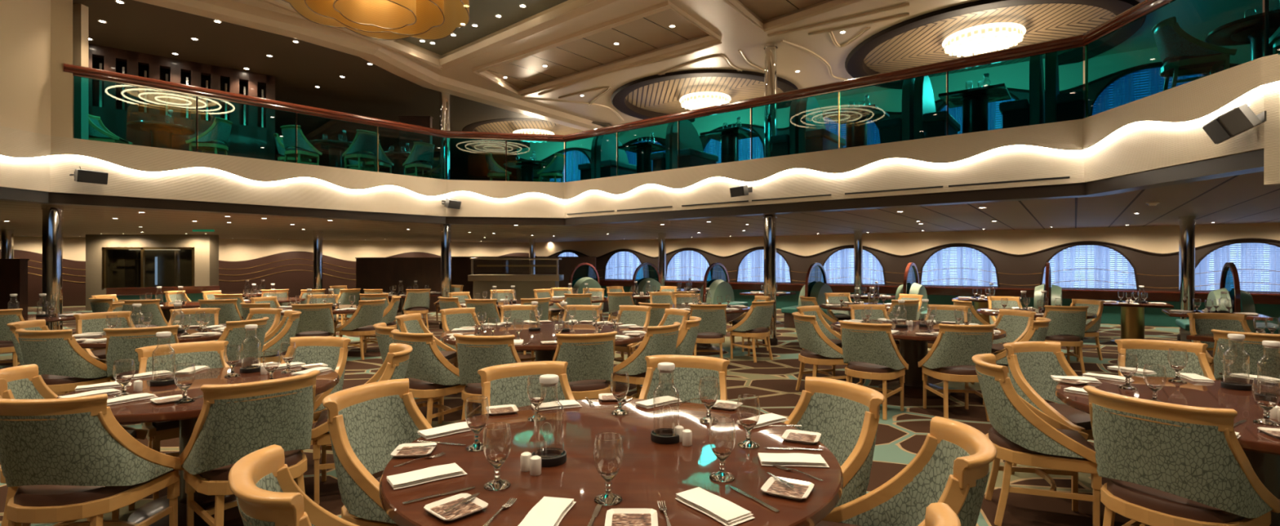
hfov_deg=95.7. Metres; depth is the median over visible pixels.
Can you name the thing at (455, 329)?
folded napkin
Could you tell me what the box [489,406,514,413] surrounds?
picture
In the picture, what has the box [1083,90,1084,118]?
post
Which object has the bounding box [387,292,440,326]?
round table
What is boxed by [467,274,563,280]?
countertop
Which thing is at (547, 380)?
glass carafe
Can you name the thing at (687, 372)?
dining chair
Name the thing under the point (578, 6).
trim
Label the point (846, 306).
round table
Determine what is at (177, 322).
water goblet
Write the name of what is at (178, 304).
glass carafe
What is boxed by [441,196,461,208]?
loudspeaker
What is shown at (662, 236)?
column
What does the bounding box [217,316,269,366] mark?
dining chair
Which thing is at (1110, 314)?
wall
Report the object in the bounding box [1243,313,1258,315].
square plate
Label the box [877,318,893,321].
folded napkin
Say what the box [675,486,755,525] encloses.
folded napkin
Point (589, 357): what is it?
dining chair
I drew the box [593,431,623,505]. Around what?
water goblet
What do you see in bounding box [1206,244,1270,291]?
blind
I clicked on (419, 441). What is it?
table knife
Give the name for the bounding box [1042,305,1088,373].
dining chair
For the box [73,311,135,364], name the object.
dining chair
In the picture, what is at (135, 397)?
folded napkin
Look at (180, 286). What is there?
glass carafe
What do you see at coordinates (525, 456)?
shaker
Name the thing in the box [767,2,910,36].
trim
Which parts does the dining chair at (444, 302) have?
crest rail, backrest, frame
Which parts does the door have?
lobby panel, lobby panel, lobby panel, lobby panel, lobby panel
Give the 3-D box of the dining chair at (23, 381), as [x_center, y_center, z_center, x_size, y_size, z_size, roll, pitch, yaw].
[-3.187,1.041,3.217,0.633,0.925,0.532,0,0,-32]
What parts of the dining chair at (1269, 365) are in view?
frame, crest rail, backrest, seat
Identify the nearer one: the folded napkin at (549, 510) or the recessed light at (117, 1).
the folded napkin at (549, 510)
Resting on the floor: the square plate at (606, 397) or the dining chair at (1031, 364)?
the dining chair at (1031, 364)
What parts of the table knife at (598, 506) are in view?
blade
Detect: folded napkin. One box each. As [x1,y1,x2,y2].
[57,388,121,398]
[59,312,80,315]
[72,333,102,337]
[75,381,131,391]
[84,337,106,342]
[106,392,157,404]
[121,369,174,378]
[172,364,208,374]
[191,331,222,334]
[202,324,225,328]
[211,327,224,330]
[267,361,305,368]
[279,306,292,307]
[291,366,333,375]
[342,307,356,309]
[386,462,466,488]
[417,421,471,439]
[448,334,475,338]
[451,328,475,331]
[482,323,503,325]
[513,339,523,344]
[517,496,576,525]
[523,320,537,323]
[531,399,582,410]
[564,319,577,323]
[592,320,610,324]
[615,334,631,338]
[617,324,637,327]
[622,330,646,333]
[635,395,681,408]
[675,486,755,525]
[729,304,744,306]
[736,413,788,428]
[757,452,829,466]
[826,304,840,306]
[842,320,862,322]
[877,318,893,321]
[891,329,899,333]
[960,323,979,324]
[984,309,999,311]
[1050,374,1101,382]
[1062,386,1118,395]
[1081,372,1133,382]
[1108,365,1157,374]
[1170,309,1192,311]
[1179,372,1213,382]
[1229,373,1279,382]
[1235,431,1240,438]
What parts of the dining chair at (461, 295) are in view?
crest rail, backrest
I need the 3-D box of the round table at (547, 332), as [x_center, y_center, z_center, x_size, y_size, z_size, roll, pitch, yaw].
[-1.000,1.125,6.380,2.268,0.750,2.268,0,0,0]
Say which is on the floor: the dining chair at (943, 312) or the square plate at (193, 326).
the dining chair at (943, 312)
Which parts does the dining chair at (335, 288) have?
backrest, crest rail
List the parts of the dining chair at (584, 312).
frame, backrest, crest rail, frame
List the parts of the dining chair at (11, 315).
seat, seat frame, backrest, crest rail, leg, frame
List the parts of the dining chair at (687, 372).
frame, backrest, crest rail, frame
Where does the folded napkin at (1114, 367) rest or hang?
on the round table at (1262, 449)
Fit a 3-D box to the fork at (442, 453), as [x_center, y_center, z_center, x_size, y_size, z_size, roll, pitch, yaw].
[-0.836,0.745,2.200,0.024,0.010,0.198,0,0,45]
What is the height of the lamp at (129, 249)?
0.030 m
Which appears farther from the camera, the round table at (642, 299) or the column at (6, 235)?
the column at (6, 235)
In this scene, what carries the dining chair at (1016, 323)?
on the floor
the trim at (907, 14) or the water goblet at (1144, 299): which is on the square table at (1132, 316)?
the water goblet at (1144, 299)
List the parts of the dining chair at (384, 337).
crest rail, backrest, leg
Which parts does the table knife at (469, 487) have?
blade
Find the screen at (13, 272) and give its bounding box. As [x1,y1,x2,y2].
[0,258,29,314]
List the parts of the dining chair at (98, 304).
backrest, crest rail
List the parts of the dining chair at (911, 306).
frame, crest rail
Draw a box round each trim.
[0,257,351,270]
[27,264,353,275]
[27,270,355,282]
[133,0,617,137]
[264,0,611,68]
[462,117,548,146]
[471,0,721,96]
[521,97,623,120]
[535,238,1279,258]
[537,41,721,95]
[558,86,611,105]
[611,69,798,119]
[657,54,742,75]
[722,0,862,31]
[737,49,764,73]
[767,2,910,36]
[780,40,846,80]
[808,13,909,35]
[828,26,871,47]
[844,0,1139,78]
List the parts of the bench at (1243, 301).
seat, backrest, screen glass, screen frame, backrest, seat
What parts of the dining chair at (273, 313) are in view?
frame, backrest, crest rail, frame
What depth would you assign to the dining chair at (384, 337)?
5.30 m
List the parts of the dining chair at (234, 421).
leg, frame, leg, seat frame, backrest, seat, crest rail, leg, frame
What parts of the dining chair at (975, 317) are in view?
crest rail, backrest, frame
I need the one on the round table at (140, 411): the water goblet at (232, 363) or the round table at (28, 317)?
the water goblet at (232, 363)
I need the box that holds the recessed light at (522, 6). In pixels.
[519,4,526,8]
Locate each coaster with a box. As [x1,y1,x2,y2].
[35,314,49,316]
[149,377,177,386]
[177,329,184,333]
[240,364,260,373]
[528,327,540,331]
[531,447,566,466]
[557,328,569,332]
[650,427,679,444]
[895,324,907,328]
[919,323,931,327]
[1220,380,1252,390]
[1254,391,1279,403]
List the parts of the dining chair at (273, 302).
crest rail, backrest, frame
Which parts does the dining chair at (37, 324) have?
frame, crest rail, backrest, frame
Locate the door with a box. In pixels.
[102,247,194,288]
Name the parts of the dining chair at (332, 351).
frame, backrest, crest rail, frame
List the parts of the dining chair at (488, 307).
crest rail, frame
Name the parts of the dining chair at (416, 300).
seat frame, seat, backrest, crest rail, leg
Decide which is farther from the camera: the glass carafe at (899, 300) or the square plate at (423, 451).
the glass carafe at (899, 300)
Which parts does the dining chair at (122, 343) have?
frame, seat, crest rail, frame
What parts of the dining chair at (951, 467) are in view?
seat, frame, backrest, frame, crest rail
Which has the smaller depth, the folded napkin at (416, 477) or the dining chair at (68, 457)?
the folded napkin at (416, 477)
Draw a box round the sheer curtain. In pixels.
[558,252,573,256]
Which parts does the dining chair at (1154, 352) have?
frame, crest rail, backrest, frame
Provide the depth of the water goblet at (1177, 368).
3.65 m
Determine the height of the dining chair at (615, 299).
0.925 m
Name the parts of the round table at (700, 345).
foot plate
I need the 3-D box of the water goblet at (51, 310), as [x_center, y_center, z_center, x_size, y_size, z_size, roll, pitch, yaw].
[-8.275,0.648,8.153,0.095,0.204,0.095,0,0,19]
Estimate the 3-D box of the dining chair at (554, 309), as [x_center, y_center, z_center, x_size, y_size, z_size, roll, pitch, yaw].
[-1.995,1.041,12.683,0.633,0.925,0.532,0,0,35]
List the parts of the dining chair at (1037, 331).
frame, frame, backrest, crest rail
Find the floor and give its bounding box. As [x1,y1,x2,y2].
[0,301,1219,525]
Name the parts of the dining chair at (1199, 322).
frame, seat, leg, crest rail, backrest, frame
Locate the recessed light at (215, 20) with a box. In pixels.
[213,19,222,23]
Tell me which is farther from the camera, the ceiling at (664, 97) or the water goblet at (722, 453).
the ceiling at (664, 97)
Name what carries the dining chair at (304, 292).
on the floor
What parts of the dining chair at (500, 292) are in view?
crest rail, backrest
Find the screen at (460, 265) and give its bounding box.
[451,256,596,298]
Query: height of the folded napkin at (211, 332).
0.024 m
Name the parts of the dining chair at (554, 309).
crest rail, frame, backrest, seat frame, seat, frame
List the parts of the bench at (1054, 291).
backrest, screen frame, backrest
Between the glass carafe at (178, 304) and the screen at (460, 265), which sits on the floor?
the screen at (460, 265)
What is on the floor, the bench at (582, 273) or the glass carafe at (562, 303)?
the bench at (582, 273)
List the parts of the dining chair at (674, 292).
crest rail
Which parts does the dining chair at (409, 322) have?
crest rail, backrest, frame, frame, seat, seat frame, leg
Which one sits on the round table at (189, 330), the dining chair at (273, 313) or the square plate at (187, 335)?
the square plate at (187, 335)
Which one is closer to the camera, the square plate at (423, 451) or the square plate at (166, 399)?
the square plate at (423, 451)
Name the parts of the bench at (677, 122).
backrest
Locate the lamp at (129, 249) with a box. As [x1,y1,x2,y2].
[128,248,180,249]
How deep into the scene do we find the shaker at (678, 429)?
2.43 m
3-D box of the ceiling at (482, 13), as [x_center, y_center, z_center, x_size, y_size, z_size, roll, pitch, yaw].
[-1.362,-4.275,3.447,15.402,0.050,9.508,0,0,40]
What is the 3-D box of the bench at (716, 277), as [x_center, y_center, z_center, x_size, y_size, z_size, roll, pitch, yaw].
[2.041,0.745,15.400,1.260,1.510,1.320,0,0,37]
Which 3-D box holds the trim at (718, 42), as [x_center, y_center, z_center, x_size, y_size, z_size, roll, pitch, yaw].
[-0.500,-4.098,12.402,5.194,0.044,0.203,0,0,39]
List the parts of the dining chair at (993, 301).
frame, crest rail, backrest, frame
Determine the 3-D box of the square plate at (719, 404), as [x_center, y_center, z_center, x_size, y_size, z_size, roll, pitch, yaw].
[0.445,0.743,3.022,0.150,0.015,0.150,0,0,30]
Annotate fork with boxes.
[173,394,203,404]
[392,451,445,466]
[483,497,516,525]
[584,396,595,404]
[657,500,671,525]
[680,395,707,403]
[772,463,823,480]
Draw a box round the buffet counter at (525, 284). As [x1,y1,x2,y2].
[467,257,563,316]
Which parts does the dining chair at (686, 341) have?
frame, crest rail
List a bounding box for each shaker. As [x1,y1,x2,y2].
[133,379,142,391]
[260,364,267,374]
[520,451,532,471]
[529,454,541,475]
[674,425,684,442]
[682,428,692,446]
[1269,404,1279,419]
[1277,408,1279,422]
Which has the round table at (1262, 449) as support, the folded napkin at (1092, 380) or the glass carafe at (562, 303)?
the folded napkin at (1092, 380)
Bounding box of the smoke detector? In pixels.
[1145,201,1159,205]
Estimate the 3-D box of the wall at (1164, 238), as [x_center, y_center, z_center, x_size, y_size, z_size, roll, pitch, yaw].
[5.601,0.275,18.816,28.000,2.450,0.060,0,0,34]
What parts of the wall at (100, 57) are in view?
panel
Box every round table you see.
[0,313,75,368]
[55,365,339,525]
[75,325,222,348]
[160,301,199,322]
[222,291,290,297]
[243,297,306,302]
[276,304,358,315]
[379,398,843,525]
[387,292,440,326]
[440,320,646,399]
[459,299,553,315]
[549,296,608,302]
[631,293,649,305]
[669,303,750,354]
[818,302,890,311]
[830,319,1006,398]
[976,307,1097,319]
[1054,375,1279,525]
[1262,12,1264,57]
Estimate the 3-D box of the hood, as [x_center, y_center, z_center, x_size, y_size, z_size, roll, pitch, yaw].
[-3.523,-0.120,16.550,2.500,0.050,0.600,0,0,0]
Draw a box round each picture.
[154,395,182,402]
[303,364,323,367]
[396,445,431,454]
[430,497,482,519]
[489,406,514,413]
[601,395,616,399]
[611,513,651,525]
[713,401,739,408]
[766,480,808,497]
[786,431,816,441]
[1060,379,1085,382]
[1262,429,1279,435]
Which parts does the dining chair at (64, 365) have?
crest rail, backrest, seat, seat frame, frame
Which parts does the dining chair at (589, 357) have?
frame, backrest, crest rail, seat, seat frame, frame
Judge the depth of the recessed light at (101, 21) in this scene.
9.69 m
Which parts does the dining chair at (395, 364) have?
leg, seat frame, seat, leg, frame, frame, backrest, crest rail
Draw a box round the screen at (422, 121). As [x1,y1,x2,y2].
[398,115,433,128]
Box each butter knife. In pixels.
[396,444,436,450]
[443,492,479,511]
[766,471,795,487]
[768,424,801,426]
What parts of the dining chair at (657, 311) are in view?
crest rail, backrest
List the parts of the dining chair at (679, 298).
crest rail, backrest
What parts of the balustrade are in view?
glass panel, post, glass panel, post, glass panel, post, glass panel, post, glass panel, post, glass panel, glass panel, handrail, glass panel, glass panel, post, glass panel, post, glass panel, post, glass panel, glass panel, post, glass panel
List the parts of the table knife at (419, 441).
blade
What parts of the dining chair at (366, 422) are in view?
frame, crest rail, seat frame, frame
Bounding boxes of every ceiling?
[0,171,1279,242]
[72,0,612,169]
[231,0,1264,125]
[402,0,568,55]
[474,120,584,134]
[486,8,707,88]
[625,76,782,114]
[737,0,826,21]
[863,3,1116,74]
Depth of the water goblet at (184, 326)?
6.02 m
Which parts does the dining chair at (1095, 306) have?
leg, leg, backrest, crest rail, seat frame, frame, leg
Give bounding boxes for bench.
[560,262,608,311]
[616,137,617,175]
[629,262,661,304]
[677,121,678,168]
[699,262,747,322]
[781,262,848,328]
[894,262,927,320]
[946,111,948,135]
[1033,262,1083,341]
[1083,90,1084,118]
[1175,262,1279,342]
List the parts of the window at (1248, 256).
frame, pane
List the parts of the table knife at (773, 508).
blade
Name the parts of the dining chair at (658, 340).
leg, seat frame, seat, frame, leg, backrest, crest rail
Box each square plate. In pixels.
[75,337,92,342]
[80,332,102,333]
[149,394,190,404]
[180,334,203,337]
[188,324,204,327]
[251,361,280,365]
[300,363,328,368]
[390,442,436,457]
[423,493,488,520]
[445,333,462,336]
[458,326,475,328]
[485,404,518,414]
[496,321,511,324]
[539,320,551,322]
[540,340,557,344]
[579,320,592,322]
[598,392,626,401]
[604,507,657,525]
[607,322,622,324]
[624,333,640,336]
[628,325,644,328]
[711,399,742,410]
[760,475,814,499]
[781,429,821,444]
[891,318,906,320]
[915,333,934,335]
[941,320,955,323]
[1053,377,1090,385]
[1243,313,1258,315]
[1257,426,1279,438]
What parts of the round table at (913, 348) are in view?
foot plate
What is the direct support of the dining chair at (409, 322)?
on the floor
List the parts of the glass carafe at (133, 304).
lid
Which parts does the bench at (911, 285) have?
backrest, screen frame, screen glass, backrest, seat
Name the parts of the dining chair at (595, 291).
crest rail, backrest, frame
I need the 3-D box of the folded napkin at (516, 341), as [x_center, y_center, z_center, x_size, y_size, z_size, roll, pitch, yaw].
[-1.153,0.738,5.433,0.109,0.024,0.247,0,0,-7]
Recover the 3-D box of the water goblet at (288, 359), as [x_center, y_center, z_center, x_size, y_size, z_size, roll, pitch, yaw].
[-2.417,0.648,3.982,0.095,0.204,0.095,0,0,45]
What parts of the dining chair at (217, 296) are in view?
crest rail, backrest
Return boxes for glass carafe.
[7,293,19,309]
[36,293,48,315]
[129,303,143,328]
[151,331,174,381]
[171,302,184,329]
[176,285,184,302]
[241,324,260,368]
[529,301,539,328]
[534,373,563,457]
[559,302,568,328]
[653,361,679,435]
[896,299,906,324]
[920,298,930,324]
[1020,290,1027,310]
[1218,291,1229,311]
[1222,333,1249,385]
[1257,340,1279,396]
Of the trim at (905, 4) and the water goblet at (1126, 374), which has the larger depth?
the trim at (905, 4)
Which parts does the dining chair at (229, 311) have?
crest rail, backrest, frame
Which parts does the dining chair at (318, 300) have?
crest rail, backrest, frame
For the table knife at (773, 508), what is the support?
on the round table at (650, 472)
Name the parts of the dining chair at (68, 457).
leg, crest rail, seat, backrest, seat frame, leg, frame, leg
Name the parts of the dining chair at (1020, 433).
crest rail, leg, leg, backrest, seat frame, seat, frame, frame, leg, leg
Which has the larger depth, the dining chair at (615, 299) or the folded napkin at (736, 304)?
the dining chair at (615, 299)
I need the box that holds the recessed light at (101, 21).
[97,19,106,23]
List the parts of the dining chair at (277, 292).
crest rail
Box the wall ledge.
[599,279,1279,304]
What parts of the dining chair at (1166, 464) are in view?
frame, leg, crest rail, seat, seat frame, frame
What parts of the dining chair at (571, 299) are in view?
crest rail, backrest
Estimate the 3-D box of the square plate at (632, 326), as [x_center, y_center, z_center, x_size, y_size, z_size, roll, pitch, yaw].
[-0.047,0.743,6.677,0.150,0.015,0.150,0,0,-30]
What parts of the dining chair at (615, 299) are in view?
crest rail, backrest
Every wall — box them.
[0,0,72,137]
[0,235,528,306]
[72,4,88,137]
[85,234,218,310]
[88,43,275,151]
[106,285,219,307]
[355,257,440,311]
[535,222,1279,293]
[564,60,1084,148]
[600,285,1279,327]
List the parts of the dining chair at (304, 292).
backrest, crest rail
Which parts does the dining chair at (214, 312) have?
frame, crest rail, frame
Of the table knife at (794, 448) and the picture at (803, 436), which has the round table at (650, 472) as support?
the table knife at (794, 448)
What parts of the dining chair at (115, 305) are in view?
frame, crest rail, backrest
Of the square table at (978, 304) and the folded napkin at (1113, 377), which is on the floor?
the square table at (978, 304)
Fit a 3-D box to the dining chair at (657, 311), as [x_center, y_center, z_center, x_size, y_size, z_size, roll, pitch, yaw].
[0.306,1.041,8.603,0.532,0.925,0.633,0,0,31]
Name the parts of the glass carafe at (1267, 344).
glass, lid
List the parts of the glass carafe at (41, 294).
lid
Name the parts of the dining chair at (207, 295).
backrest, crest rail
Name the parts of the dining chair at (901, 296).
crest rail, backrest, frame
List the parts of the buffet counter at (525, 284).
hood post, lamp rail, hood post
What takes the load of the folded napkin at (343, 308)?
on the round table at (340, 306)
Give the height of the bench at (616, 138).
1.200 m
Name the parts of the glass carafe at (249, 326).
lid, glass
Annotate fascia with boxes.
[0,53,1279,217]
[0,148,1263,226]
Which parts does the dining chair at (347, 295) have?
leg, backrest, crest rail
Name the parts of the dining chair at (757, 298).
seat, frame, leg, backrest, crest rail, leg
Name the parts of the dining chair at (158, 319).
crest rail, seat, frame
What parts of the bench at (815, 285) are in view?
seat, backrest, screen frame, screen glass, backrest, seat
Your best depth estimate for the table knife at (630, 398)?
3.13 m
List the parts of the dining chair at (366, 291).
backrest, crest rail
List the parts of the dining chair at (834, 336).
crest rail, backrest, frame, seat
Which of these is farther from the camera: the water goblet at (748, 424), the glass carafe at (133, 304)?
the glass carafe at (133, 304)
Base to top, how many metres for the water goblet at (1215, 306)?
0.204 m
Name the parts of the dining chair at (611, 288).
crest rail, backrest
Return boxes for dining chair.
[0,308,24,366]
[0,364,148,525]
[0,393,184,525]
[6,319,106,395]
[15,328,113,393]
[72,301,124,350]
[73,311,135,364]
[88,297,113,312]
[90,293,118,301]
[102,324,179,382]
[117,298,168,327]
[134,340,230,499]
[164,290,199,308]
[167,307,220,341]
[177,369,319,525]
[198,298,243,341]
[201,290,222,299]
[213,293,244,319]
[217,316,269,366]
[228,444,359,525]
[240,302,280,321]
[245,307,282,362]
[249,296,284,320]
[257,310,301,362]
[261,288,288,306]
[280,336,351,452]
[290,302,334,337]
[296,288,325,303]
[306,293,338,336]
[311,342,413,504]
[322,377,432,525]
[329,284,359,320]
[335,298,386,359]
[337,288,360,324]
[359,293,389,339]
[363,288,398,321]
[364,295,400,352]
[373,322,444,420]
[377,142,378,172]
[391,328,472,424]
[395,312,457,394]
[402,288,431,328]
[433,284,463,320]
[437,296,462,342]
[440,306,480,368]
[448,291,471,302]
[453,333,521,420]
[464,298,500,324]
[477,360,574,414]
[489,289,515,299]
[498,304,537,361]
[520,297,550,354]
[533,288,564,320]
[551,287,573,319]
[552,330,617,399]
[562,304,601,321]
[564,293,591,304]
[582,288,604,320]
[606,285,635,321]
[607,291,634,322]
[610,321,680,399]
[613,305,652,362]
[630,308,690,351]
[638,302,670,325]
[638,354,729,404]
[648,291,674,304]
[659,285,677,293]
[672,293,701,319]
[673,290,695,315]
[674,315,701,355]
[689,303,727,358]
[726,299,774,362]
[728,295,770,351]
[784,376,884,507]
[791,311,852,390]
[796,305,847,377]
[799,295,839,333]
[814,416,996,525]
[824,292,852,321]
[838,320,908,419]
[848,303,899,351]
[887,298,919,319]
[897,293,923,319]
[917,323,995,421]
[924,304,968,348]
[924,502,961,525]
[951,299,1001,343]
[970,308,1036,383]
[971,352,1102,525]
[982,316,1051,404]
[986,296,1022,324]
[1003,341,1093,492]
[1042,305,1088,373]
[1070,298,1105,361]
[1083,385,1279,525]
[1114,338,1215,380]
[1186,312,1251,376]
[1210,328,1279,386]
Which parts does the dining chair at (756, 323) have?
leg, frame, leg, seat frame, seat, backrest, leg, crest rail, leg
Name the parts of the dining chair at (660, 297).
crest rail, backrest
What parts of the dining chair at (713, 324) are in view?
leg, crest rail, backrest, seat, seat frame, leg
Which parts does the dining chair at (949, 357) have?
leg, frame, leg, seat frame, seat, backrest, leg, crest rail, leg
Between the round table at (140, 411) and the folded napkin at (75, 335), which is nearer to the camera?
the round table at (140, 411)
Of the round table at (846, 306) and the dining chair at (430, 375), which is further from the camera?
the round table at (846, 306)
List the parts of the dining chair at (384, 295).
crest rail, backrest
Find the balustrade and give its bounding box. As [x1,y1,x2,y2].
[63,0,1279,182]
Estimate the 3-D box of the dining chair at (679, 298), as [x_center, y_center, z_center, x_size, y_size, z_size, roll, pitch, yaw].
[0.915,1.041,10.746,0.532,0.925,0.633,0,0,-9]
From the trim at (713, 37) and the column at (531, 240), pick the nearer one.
the trim at (713, 37)
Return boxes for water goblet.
[47,301,57,316]
[105,315,117,328]
[112,359,135,397]
[141,311,152,327]
[172,311,182,328]
[173,362,195,403]
[179,315,191,335]
[195,311,205,329]
[199,312,210,331]
[223,344,240,377]
[262,349,279,379]
[280,341,296,373]
[334,296,341,309]
[464,395,488,451]
[474,315,483,335]
[477,311,486,330]
[482,422,511,490]
[487,317,497,335]
[502,308,511,326]
[513,318,523,339]
[526,374,546,421]
[534,306,542,324]
[553,318,563,340]
[568,306,576,324]
[591,307,599,325]
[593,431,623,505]
[595,315,604,333]
[610,310,618,328]
[610,370,629,415]
[611,313,620,333]
[698,376,719,423]
[708,416,736,482]
[737,393,759,448]
[861,309,870,323]
[863,306,871,323]
[886,311,895,329]
[892,306,900,322]
[924,313,933,333]
[928,306,936,324]
[954,308,963,324]
[961,311,971,324]
[1036,299,1044,314]
[1117,352,1137,389]
[1141,292,1147,303]
[1142,363,1166,401]
[1167,348,1187,382]
[1192,298,1200,311]
[1204,299,1213,312]
[1211,299,1220,312]
[1217,343,1237,375]
[1224,299,1233,313]
[1251,377,1279,425]
[1253,317,1266,333]
[1265,316,1279,333]
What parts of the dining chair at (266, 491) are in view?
crest rail, backrest, frame, frame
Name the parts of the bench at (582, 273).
screen frame, screen glass, backrest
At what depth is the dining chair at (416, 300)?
12.91 m
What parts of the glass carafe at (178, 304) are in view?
lid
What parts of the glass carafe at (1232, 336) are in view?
lid, glass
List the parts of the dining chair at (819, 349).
leg, crest rail, leg, backrest, seat, seat frame, frame, leg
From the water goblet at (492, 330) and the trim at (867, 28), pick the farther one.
the trim at (867, 28)
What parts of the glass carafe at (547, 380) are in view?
lid, glass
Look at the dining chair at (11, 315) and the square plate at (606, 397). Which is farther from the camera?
the dining chair at (11, 315)
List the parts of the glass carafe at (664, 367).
glass, lid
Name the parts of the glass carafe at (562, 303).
lid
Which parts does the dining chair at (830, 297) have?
frame, crest rail, backrest, seat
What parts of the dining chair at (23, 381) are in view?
frame, leg, crest rail, backrest, leg, seat frame, frame, leg, seat, leg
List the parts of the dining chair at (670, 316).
frame, backrest, crest rail, frame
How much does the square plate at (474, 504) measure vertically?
0.015 m
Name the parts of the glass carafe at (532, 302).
lid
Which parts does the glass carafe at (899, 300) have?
lid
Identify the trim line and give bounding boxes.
[600,266,1279,275]
[600,274,1279,288]
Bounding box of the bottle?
[1257,345,1263,393]
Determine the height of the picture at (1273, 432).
0.001 m
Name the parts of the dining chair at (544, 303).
crest rail, backrest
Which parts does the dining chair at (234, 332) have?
frame, backrest, seat, crest rail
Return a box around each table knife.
[402,486,475,504]
[415,440,466,444]
[587,502,601,525]
[614,397,632,407]
[729,485,779,512]
[764,447,822,451]
[1233,418,1247,426]
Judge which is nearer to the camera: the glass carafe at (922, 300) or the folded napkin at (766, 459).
the folded napkin at (766, 459)
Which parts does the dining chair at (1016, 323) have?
frame, seat, backrest, frame, crest rail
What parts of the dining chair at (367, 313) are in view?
frame, seat frame, seat, leg, backrest, crest rail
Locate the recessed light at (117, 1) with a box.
[115,0,124,4]
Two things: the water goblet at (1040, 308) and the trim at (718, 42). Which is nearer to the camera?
the water goblet at (1040, 308)
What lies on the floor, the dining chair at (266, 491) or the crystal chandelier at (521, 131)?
the dining chair at (266, 491)
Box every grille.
[78,170,107,183]
[448,200,461,208]
[729,186,743,196]
[1202,119,1231,144]
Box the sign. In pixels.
[192,229,214,231]
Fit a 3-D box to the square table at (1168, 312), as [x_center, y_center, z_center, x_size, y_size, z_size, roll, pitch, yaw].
[8.599,1.125,8.700,1.050,0.750,1.050,0,0,37]
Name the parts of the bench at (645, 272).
screen frame, screen glass, backrest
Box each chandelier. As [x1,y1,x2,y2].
[281,0,470,39]
[512,128,554,134]
[679,91,731,110]
[942,22,1026,57]
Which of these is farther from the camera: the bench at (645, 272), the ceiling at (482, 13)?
the bench at (645, 272)
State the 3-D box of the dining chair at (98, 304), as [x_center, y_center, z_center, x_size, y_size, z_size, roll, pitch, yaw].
[-8.866,1.041,9.797,0.532,0.925,0.633,0,0,18]
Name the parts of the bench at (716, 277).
backrest, screen glass, screen frame, backrest, seat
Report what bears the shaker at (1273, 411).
on the round table at (1262, 449)
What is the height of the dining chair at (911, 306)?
0.925 m
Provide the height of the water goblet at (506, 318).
0.204 m
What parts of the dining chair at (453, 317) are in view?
frame, crest rail, backrest, frame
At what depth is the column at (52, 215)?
9.02 m
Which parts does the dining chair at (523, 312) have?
frame, crest rail, backrest, frame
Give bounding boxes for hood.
[470,257,561,259]
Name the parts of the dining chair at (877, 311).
frame, crest rail, backrest, frame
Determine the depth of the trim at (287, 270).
22.10 m
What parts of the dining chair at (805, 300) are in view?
crest rail, backrest, frame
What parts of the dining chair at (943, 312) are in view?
frame, seat frame, backrest, crest rail, frame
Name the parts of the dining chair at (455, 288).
leg, backrest, crest rail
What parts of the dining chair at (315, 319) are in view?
crest rail, seat, backrest, frame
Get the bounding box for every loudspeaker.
[69,165,108,184]
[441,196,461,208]
[729,183,752,197]
[1202,103,1266,144]
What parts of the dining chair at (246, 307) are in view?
backrest, crest rail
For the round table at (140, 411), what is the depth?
3.40 m
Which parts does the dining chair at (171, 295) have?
frame, crest rail, backrest, frame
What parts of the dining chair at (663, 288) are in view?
backrest, crest rail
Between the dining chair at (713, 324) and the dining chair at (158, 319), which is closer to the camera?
the dining chair at (713, 324)
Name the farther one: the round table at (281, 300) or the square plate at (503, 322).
the round table at (281, 300)
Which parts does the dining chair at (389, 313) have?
leg, frame, seat, backrest, crest rail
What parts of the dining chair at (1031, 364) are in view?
leg, crest rail, backrest, frame, frame, seat, seat frame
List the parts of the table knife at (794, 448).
blade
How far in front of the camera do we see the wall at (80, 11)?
9.04 m
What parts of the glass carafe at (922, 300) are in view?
lid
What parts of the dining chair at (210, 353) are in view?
frame, leg, leg, seat frame, seat, crest rail, backrest, frame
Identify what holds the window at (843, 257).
in the wall at (1164, 238)
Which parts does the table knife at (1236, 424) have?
blade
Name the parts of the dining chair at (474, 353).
leg, seat frame, seat, crest rail, backrest, frame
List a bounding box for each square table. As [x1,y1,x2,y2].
[657,288,700,292]
[739,291,795,323]
[849,293,895,302]
[951,296,991,324]
[1102,300,1173,342]
[1161,308,1272,350]
[1186,333,1214,342]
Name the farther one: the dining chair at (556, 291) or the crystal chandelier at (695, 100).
the crystal chandelier at (695, 100)
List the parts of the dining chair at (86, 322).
frame, seat, crest rail, backrest, frame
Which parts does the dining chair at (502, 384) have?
frame, crest rail, backrest, frame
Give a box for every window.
[556,251,579,256]
[603,250,642,279]
[666,248,710,280]
[735,248,791,282]
[750,127,751,159]
[822,246,886,284]
[919,244,999,286]
[1040,243,1138,288]
[1195,240,1279,292]
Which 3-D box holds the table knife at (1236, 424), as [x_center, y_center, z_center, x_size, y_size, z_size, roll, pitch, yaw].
[2.794,0.747,2.704,0.230,0.006,0.018,0,0,-32]
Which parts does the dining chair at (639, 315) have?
frame, seat, leg, seat frame, backrest, crest rail, frame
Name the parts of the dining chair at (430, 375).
crest rail, backrest, leg, seat, seat frame, leg, frame, leg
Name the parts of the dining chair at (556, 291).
crest rail, backrest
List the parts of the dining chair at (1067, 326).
frame, seat, seat frame, backrest, crest rail, leg, leg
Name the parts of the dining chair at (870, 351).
leg, crest rail, seat, backrest, seat frame, leg, frame, leg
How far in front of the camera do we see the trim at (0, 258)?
22.03 m
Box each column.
[0,228,14,258]
[40,204,63,329]
[312,230,323,288]
[439,91,449,130]
[439,224,451,328]
[528,237,535,274]
[657,232,666,285]
[762,213,777,345]
[764,42,777,95]
[853,230,862,302]
[1177,215,1195,340]
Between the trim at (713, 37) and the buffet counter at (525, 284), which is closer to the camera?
the trim at (713, 37)
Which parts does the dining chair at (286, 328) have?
seat frame, seat, frame, frame, backrest, crest rail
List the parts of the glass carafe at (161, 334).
glass, lid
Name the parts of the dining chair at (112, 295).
crest rail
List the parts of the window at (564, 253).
pane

